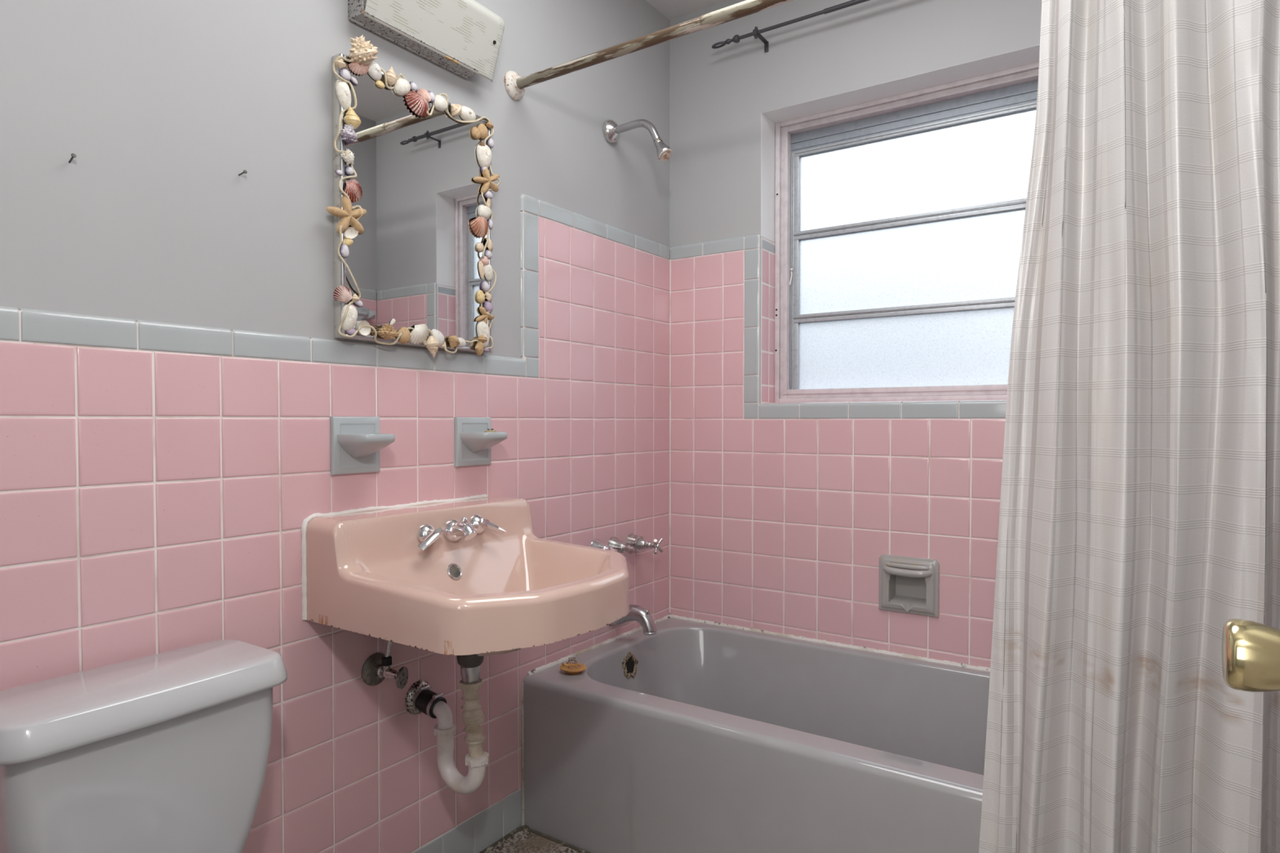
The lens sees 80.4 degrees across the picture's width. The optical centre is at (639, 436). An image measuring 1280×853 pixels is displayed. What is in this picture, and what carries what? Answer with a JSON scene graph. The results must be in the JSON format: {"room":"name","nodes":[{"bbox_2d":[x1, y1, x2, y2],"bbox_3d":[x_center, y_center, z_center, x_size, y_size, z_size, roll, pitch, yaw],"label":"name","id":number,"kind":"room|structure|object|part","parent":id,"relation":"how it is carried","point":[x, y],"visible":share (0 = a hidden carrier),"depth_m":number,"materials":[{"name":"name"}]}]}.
{"room":"bathroom","nodes":[
{"label":"bathroom","id":0,"kind":"room"},
{"bbox_2d":[0,0,669,852],"bbox_3d":[-0.843,-0.172,1.283,0.100,2.450,3.650,1,1,34],"label":"wall","id":1,"kind":"structure","parent":0,"point":[174,371],"depth_m":1.44,"materials":[{"name":"paint"}]},
{"bbox_2d":[68,153,76,163],"bbox_3d":[-0.866,-0.423,1.153,0.019,0.012,0.007,1,1,34],"label":"nail","id":2,"kind":"object","parent":1,"relation":"attached to","point":[73,155],"visible":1,"depth_m":1.15,"materials":[{"name":"grey metal"}]},
{"bbox_2d":[238,169,247,175],"bbox_3d":[-0.719,-0.477,1.370,0.019,0.008,0.007,1,1,34],"label":"nail","id":3,"kind":"object","parent":1,"relation":"attached to","point":[245,171],"visible":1,"depth_m":1.37,"materials":[{"name":"grey metal"}]},
{"bbox_2d":[329,416,395,475],"bbox_3d":[-0.556,0.019,1.548,0.095,0.118,0.114,1,1,34],"label":"soap shelf","id":4,"kind":"object","parent":1,"relation":"attached to","point":[357,442],"visible":1,"depth_m":1.54,"materials":[{"name":"grey ceramic"}]},
{"bbox_2d":[337,433,395,457],"bbox_3d":[-0.551,0.021,1.545,0.085,0.050,0.096,1,1,34],"label":"tray","id":5,"kind":"object","parent":4,"relation":"on","point":[348,445],"depth_m":1.53,"materials":[{"name":"grey ceramic"}]},
{"bbox_2d":[360,640,408,688],"bbox_3d":[-0.528,0.446,1.593,0.097,0.177,0.069,1,1,34],"label":"shutoff valve","id":6,"kind":"object","parent":1,"relation":"attached to","point":[376,668],"visible":0.84,"depth_m":1.59,"materials":[{"name":"silver metal"}]},
{"bbox_2d":[326,34,500,357],"bbox_3d":[-0.477,-0.497,1.679,0.074,0.642,0.477,1,1,34],"label":"mirror","id":7,"kind":"object","parent":1,"relation":"attached to","point":[413,184],"visible":1,"depth_m":1.65,"materials":[{"name":"multicoloured mirror"}]},
{"bbox_2d":[347,0,504,82],"bbox_3d":[-0.460,-0.935,1.682,0.090,0.161,0.370,1,1,34],"label":"wall light","id":8,"kind":"object","parent":1,"relation":"attached to","point":[464,37],"visible":1,"depth_m":1.69,"materials":[{"name":"plastic"}]},
{"bbox_2d":[301,493,629,656],"bbox_3d":[-0.294,0.288,1.563,0.519,0.275,0.555,1,1,34],"label":"sink","id":9,"kind":"object","parent":1,"relation":"attached to","point":[365,571],"visible":0.99,"depth_m":1.46,"materials":[{"name":"pink ceramic"}]},
{"bbox_2d":[404,654,488,794],"bbox_3d":[-0.416,0.596,1.659,0.214,0.357,0.076,1,1,34],"label":"trap","id":10,"kind":"object","parent":9,"relation":"attached to","point":[420,698],"visible":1,"depth_m":1.62,"materials":[{"name":"white plastic"}]},
{"bbox_3d":[-0.441,0.616,1.676,0.061,0.064,0.033,1,1,34],"label":"trap arm","id":11,"kind":"part","parent":10,"relation":"part of","materials":[{"name":"white plastic"}]},
{"bbox_2d":[417,514,506,551],"bbox_3d":[-0.388,0.204,1.642,0.077,0.058,0.235,1,1,34],"label":"sink faucet","id":12,"kind":"object","parent":9,"relation":"on","point":[453,530],"visible":1,"depth_m":1.63,"materials":[{"name":"silver metal"}]},
{"bbox_3d":[-0.441,0.209,1.593,0.042,0.046,0.046,1,1,34],"label":"handle","id":13,"kind":"part","parent":12,"relation":"part of","materials":[{"name":"silver metal"}]},
{"bbox_3d":[-0.433,0.213,1.567,0.018,0.041,0.061,1,1,34],"label":"lever","id":14,"kind":"part","parent":12,"relation":"part of","materials":[{"name":"silver metal"}]},
{"bbox_3d":[-0.387,0.207,1.644,0.077,0.050,0.050,1,1,34],"label":"spout","id":15,"kind":"part","parent":12,"relation":"part of","materials":[{"name":"silver metal"}]},
{"bbox_3d":[-0.388,0.185,1.644,0.032,0.020,0.017,1,1,34],"label":"lift knob","id":16,"kind":"part","parent":12,"relation":"part of","materials":[{"name":"silver metal"}]},
{"bbox_3d":[-0.361,0.201,1.715,0.042,0.046,0.046,1,1,34],"label":"handle","id":17,"kind":"part","parent":12,"relation":"part of","materials":[{"name":"silver metal"}]},
{"bbox_3d":[-0.336,0.207,1.718,0.061,0.043,0.018,-1,1,-32],"label":"lever","id":18,"kind":"part","parent":12,"relation":"part of","materials":[{"name":"silver metal"}]},
{"bbox_2d":[413,789,521,852],"bbox_3d":[-0.718,0.998,1.405,0.002,0.099,1.451,1,1,34],"label":"baseboard","id":19,"kind":"structure","parent":1,"relation":"attached to","point":[488,824],"depth_m":1.89,"materials":[{"name":"grey tile"}]},
{"bbox_2d":[453,417,507,466],"bbox_3d":[-0.372,0.014,1.821,0.095,0.118,0.114,1,1,34],"label":"soap shelf","id":20,"kind":"object","parent":1,"relation":"attached to","point":[473,446],"visible":1,"depth_m":1.81,"materials":[{"name":"grey ceramic"}]},
{"bbox_2d":[460,431,507,452],"bbox_3d":[-0.368,0.015,1.818,0.085,0.050,0.096,1,1,34],"label":"tray","id":21,"kind":"object","parent":20,"relation":"on","point":[470,442],"depth_m":1.80,"materials":[{"name":"grey ceramic"}]},
{"bbox_2d":[484,428,496,432],"bbox_3d":[-0.362,-0.012,1.833,0.029,0.013,0.029,1,1,34],"label":"plug","id":22,"kind":"object","parent":20,"relation":"on","point":[488,430],"visible":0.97,"depth_m":1.82,"materials":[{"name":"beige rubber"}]},
{"bbox_2d":[589,533,663,554],"bbox_3d":[-0.036,0.339,2.308,0.112,0.068,0.248,1,1,34],"label":"faucet","id":23,"kind":"object","parent":1,"relation":"attached to","point":[633,543],"visible":0.81,"depth_m":2.34,"materials":[{"name":"silver metal"}]},
{"bbox_3d":[0.054,0.343,2.360,0.019,0.046,0.046,1,1,34],"label":"cross handle","id":24,"kind":"part","parent":23,"relation":"part of","materials":[{"name":"silver metal"}]},
{"bbox_2d":[608,604,657,635],"bbox_3d":[-0.022,0.550,2.295,0.167,0.077,0.057,1,1,34],"label":"tub spout","id":25,"kind":"object","parent":1,"relation":"attached to","point":[642,615],"visible":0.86,"depth_m":2.26,"materials":[{"name":"silver metal"}]},
{"bbox_2d":[603,119,672,160],"bbox_3d":[-0.001,-0.882,2.248,0.222,0.157,0.068,1,1,34],"label":"shower","id":26,"kind":"object","parent":1,"relation":"attached to","point":[611,131],"visible":1,"depth_m":2.24,"materials":[{"name":"silver metal"}]},
{"bbox_3d":[-0.009,-0.898,2.253,0.168,0.085,0.022,1,1,34],"label":"arm","id":27,"kind":"part","parent":26,"relation":"part of","materials":[{"name":"silver metal"}]},
{"bbox_2d":[504,0,793,100],"bbox_3d":[0.352,-0.898,1.506,1.636,0.071,0.071,1,1,34],"label":"shower rod","id":28,"kind":"object","parent":1,"relation":"attached to","point":[515,85],"visible":1,"depth_m":1.73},
{"bbox_2d":[978,0,1279,852],"bbox_3d":[0.789,0.052,1.187,0.498,1.927,0.120,1,1,34],"label":"shower curtain","id":29,"kind":"object","parent":28,"relation":"hanging from","point":[1140,511],"visible":0.98,"depth_m":1.17,"materials":[{"name":"fabric"}]},
{"bbox_2d":[486,828,581,852],"bbox_3d":[-0.129,1.093,0.830,1.820,0.060,3.650,1,1,34],"label":"floor","id":30,"kind":"structure","parent":0,"point":[523,842],"depth_m":1.92,"materials":[{"name":"stone"}]},
{"bbox_2d":[0,640,287,852],"bbox_3d":[-0.544,0.708,0.995,0.676,0.700,0.389,1,1,34],"label":"toilet","id":31,"kind":"object","parent":30,"relation":"on","point":[167,752],"visible":1,"depth_m":1.07,"materials":[{"name":"white ceramic"}]},
{"bbox_3d":[-0.742,0.378,1.121,0.200,0.044,0.389,1,1,34],"label":"tank lid","id":32,"kind":"part","parent":31,"relation":"part of","materials":[{"name":"white ceramic"}]},
{"bbox_2d":[480,825,589,852],"bbox_3d":[-0.230,1.055,1.146,1.102,0.010,1.364,1,1,34],"label":"joint","id":33,"kind":"object","parent":30,"relation":"on","point":[523,827],"visible":1,"depth_m":1.94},
{"bbox_2d":[521,614,990,852],"bbox_3d":[0.568,0.836,1.864,1.620,0.409,0.748,1,1,34],"label":"bathtub","id":34,"kind":"object","parent":30,"relation":"on","point":[692,735],"visible":0.8,"depth_m":1.88,"materials":[{"name":"grey ceramic"}]},
{"bbox_2d":[560,657,586,674],"bbox_3d":[-0.181,0.619,2.046,0.072,0.039,0.072,1,1,34],"label":"stopper","id":35,"kind":"object","parent":34,"relation":"on","point":[571,668],"visible":1,"depth_m":2.04,"materials":[{"name":"orange rubber"}]},
{"bbox_3d":[-0.186,0.611,2.043,0.049,0.025,0.036,0,1,-23],"label":"bead chain","id":36,"kind":"part","parent":35,"relation":"part of","materials":[{"name":"metal"}]},
{"bbox_2d":[646,0,727,20],"bbox_3d":[-0.128,-1.417,0.778,1.820,0.060,3.650,1,1,34],"label":"ceiling","id":37,"kind":"structure","parent":0,"point":[670,9],"depth_m":2.50,"materials":[{"name":"white paint"}]},
{"bbox_2d":[669,0,1041,667],"bbox_3d":[0.832,-0.191,2.236,1.820,2.450,0.201,1,1,34],"label":"wall","id":38,"kind":"structure","parent":0,"point":[783,516],"depth_m":2.36,"materials":[{"name":"tile"}]},
{"bbox_2d":[711,0,869,52],"bbox_3d":[0.733,-1.234,2.121,1.173,0.050,0.084,1,1,34],"label":"curtain rod","id":39,"kind":"object","parent":38,"relation":"attached to","point":[756,33],"visible":1,"depth_m":2.30,"materials":[{"name":"grey metal"}]},
{"bbox_3d":[0.725,-1.241,2.092,1.022,0.014,0.014,1,1,34],"label":"rod","id":40,"kind":"part","parent":39,"relation":"part of","materials":[{"name":"grey metal"}]},
{"bbox_2d":[774,62,1039,402],"bbox_3d":[0.836,-0.565,2.289,0.887,0.922,0.087,1,1,34],"label":"window","id":41,"kind":"structure","parent":38,"relation":"in","point":[900,219],"depth_m":2.31,"materials":[{"name":"glass"}]},
{"bbox_3d":[0.500,-0.527,2.501,0.013,0.056,0.009,-1,1,-37],"label":"latch lever","id":42,"kind":"part","parent":41,"relation":"part of","materials":[{"name":"white metal"}]},
{"bbox_3d":[0.840,-0.263,2.301,0.784,0.238,0.026,1,1,34],"label":"sash","id":43,"kind":"part","parent":41,"relation":"part of","materials":[{"name":"glass"}]},
{"bbox_3d":[0.840,-0.259,2.301,0.755,0.226,0.003,1,1,34],"label":"glass pane","id":44,"kind":"part","parent":41,"relation":"part of","materials":[{"name":"white glass"}]},
{"bbox_3d":[0.839,-0.520,2.294,0.784,0.272,0.030,1,1,34],"label":"sash","id":45,"kind":"part","parent":41,"relation":"part of","materials":[{"name":"glass"}]},
{"bbox_3d":[0.840,-0.520,2.296,0.755,0.251,0.003,1,1,34],"label":"glass pane","id":46,"kind":"part","parent":41,"relation":"part of","materials":[{"name":"white glass"}]},
{"bbox_3d":[0.844,-0.963,2.292,0.805,0.058,0.040,1,1,34],"label":"head panel","id":47,"kind":"part","parent":41,"relation":"part of","materials":[{"name":"metal"}]},
{"bbox_3d":[0.839,-0.795,2.288,0.784,0.277,0.030,1,1,34],"label":"sash","id":48,"kind":"part","parent":41,"relation":"part of","materials":[{"name":"glass"}]},
{"bbox_3d":[0.841,-0.794,2.290,0.755,0.252,0.003,1,1,34],"label":"glass pane","id":49,"kind":"part","parent":41,"relation":"part of","materials":[{"name":"white glass"}]},
{"bbox_2d":[878,554,939,617],"bbox_3d":[0.771,0.427,2.171,0.167,0.162,0.076,1,1,34],"label":"recessed soap dish","id":50,"kind":"object","parent":38,"relation":"attached to","point":[907,584],"visible":1,"depth_m":2.17,"materials":[{"name":"ceramic"}]},
{"bbox_3d":[-0.482,-0.152,0.277,1.820,2.450,0.120,1,1,34],"label":"wall","id":51,"kind":"structure","parent":0,"visible":0},
{"bbox_2d":[1222,618,1279,692],"bbox_3d":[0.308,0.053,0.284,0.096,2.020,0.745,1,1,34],"label":"door knob","id":52,"kind":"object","parent":51,"relation":"in","point":[1251,650],"depth_m":0.55,"materials":[{"name":"gold metal"}]}
]}

